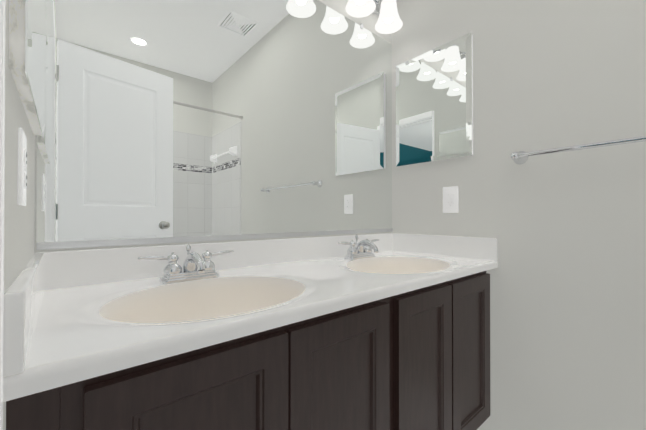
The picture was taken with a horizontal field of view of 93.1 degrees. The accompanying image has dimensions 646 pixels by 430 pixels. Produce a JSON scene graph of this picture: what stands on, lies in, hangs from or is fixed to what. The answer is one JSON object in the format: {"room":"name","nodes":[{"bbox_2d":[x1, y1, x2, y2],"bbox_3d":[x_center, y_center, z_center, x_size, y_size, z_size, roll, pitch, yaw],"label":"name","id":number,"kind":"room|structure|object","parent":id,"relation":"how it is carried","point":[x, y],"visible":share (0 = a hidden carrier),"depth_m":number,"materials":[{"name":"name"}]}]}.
{"room":"bathroom","nodes":[
{"label":"bathroom","id":0,"kind":"room"},
{"bbox_2d":[3,0,34,429],"bbox_3d":[-0.618,-0.363,0.548,0.120,2.740,0.580,0,0,-40],"label":"wall","id":1,"kind":"structure","parent":0,"point":[19,224],"depth_m":0.48,"materials":[{"name":"paint"}]},
{"bbox_2d":[0,0,4,429],"bbox_3d":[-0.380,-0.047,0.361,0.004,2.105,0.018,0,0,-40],"label":"door frame","id":2,"kind":"structure","parent":1,"relation":"attached to","point":[2,74],"depth_m":0.36,"materials":[{"name":"white wood"}]},
{"bbox_2d":[18,128,26,205],"bbox_3d":[-0.524,-0.081,0.535,0.008,0.128,0.079,0,0,-40],"label":"electrical outlet","id":3,"kind":"object","parent":1,"relation":"attached to","point":[22,162],"visible":1,"depth_m":0.51,"materials":[{"name":"white plastic"}]},
{"bbox_2d":[9,0,45,137],"bbox_3d":[-0.569,-0.525,0.601,0.022,0.654,0.465,0,0,-40],"label":"upper cabinet","id":4,"kind":"object","parent":1,"relation":"attached to","point":[27,43],"visible":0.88,"depth_m":0.48,"materials":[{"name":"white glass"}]},
{"bbox_2d":[34,0,390,253],"bbox_3d":[-0.219,-0.359,1.345,1.760,2.740,0.120,0,0,-40],"label":"wall","id":5,"kind":"structure","parent":0,"point":[369,22],"depth_m":1.45,"materials":[{"name":"paint"}]},
{"bbox_2d":[36,0,391,249],"bbox_3d":[-0.176,-0.459,1.296,1.513,1.108,0.009,0,0,-40],"label":"vanity mirror","id":6,"kind":"object","parent":5,"relation":"attached to","point":[174,121],"visible":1,"depth_m":1.10,"materials":[{"name":"clear glass"}]},
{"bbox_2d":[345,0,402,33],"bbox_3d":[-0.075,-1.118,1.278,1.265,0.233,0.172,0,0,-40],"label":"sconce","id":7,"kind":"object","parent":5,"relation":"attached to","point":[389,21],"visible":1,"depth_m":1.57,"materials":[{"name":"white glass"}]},
{"bbox_2d":[391,0,645,429],"bbox_3d":[1.405,-0.363,0.696,0.120,2.740,2.970,0,0,-40],"label":"wall","id":8,"kind":"structure","parent":0,"point":[567,229],"depth_m":1.20,"materials":[{"name":"paint"}]},
{"bbox_2d":[396,32,472,166],"bbox_3d":[0.559,-0.561,1.583,0.026,0.571,0.423,0,0,-40],"label":"upper cabinet","id":9,"kind":"object","parent":8,"relation":"attached to","point":[434,104],"visible":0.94,"depth_m":1.55,"materials":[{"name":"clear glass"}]},
{"bbox_2d":[443,186,457,212],"bbox_3d":[0.629,-0.075,1.511,0.008,0.128,0.079,0,0,-40],"label":"electrical outlet","id":10,"kind":"object","parent":8,"relation":"attached to","point":[450,199],"visible":1,"depth_m":1.51,"materials":[{"name":"white plastic"}]},
{"bbox_2d":[511,136,645,163],"bbox_3d":[1.042,-0.241,0.968,0.081,0.056,0.811,0,0,-40],"label":"towel rail","id":11,"kind":"object","parent":8,"relation":"attached to","point":[520,157],"visible":1,"depth_m":1.10,"materials":[{"name":"silver metal"}]},
{"bbox_3d":[0.741,1.035,0.204,1.760,0.060,3.090,0,0,-40],"label":"floor","id":12,"kind":"structure","parent":0,"visible":0},
{"bbox_2d":[3,233,497,429],"bbox_3d":[0.006,0.554,1.074,1.516,0.910,0.574,0,0,-40],"label":"bathroom vanity","id":13,"kind":"object","parent":12,"relation":"on","point":[313,333],"visible":1,"depth_m":0.78,"materials":[{"name":"wood"}]},
{"bbox_2d":[137,243,233,283],"bbox_3d":[-0.387,0.143,0.922,0.286,0.109,0.140,0,0,-40],"label":"faucet","id":14,"kind":"object","parent":13,"relation":"on","point":[196,266],"visible":1,"depth_m":0.92,"materials":[{"name":"silver metal"}]},
{"bbox_2d":[338,234,378,258],"bbox_3d":[0.201,0.146,1.420,0.286,0.109,0.140,0,0,-40],"label":"faucet","id":15,"kind":"object","parent":13,"relation":"on","point":[362,249],"visible":1,"depth_m":1.41,"materials":[{"name":"silver metal"}]}
]}

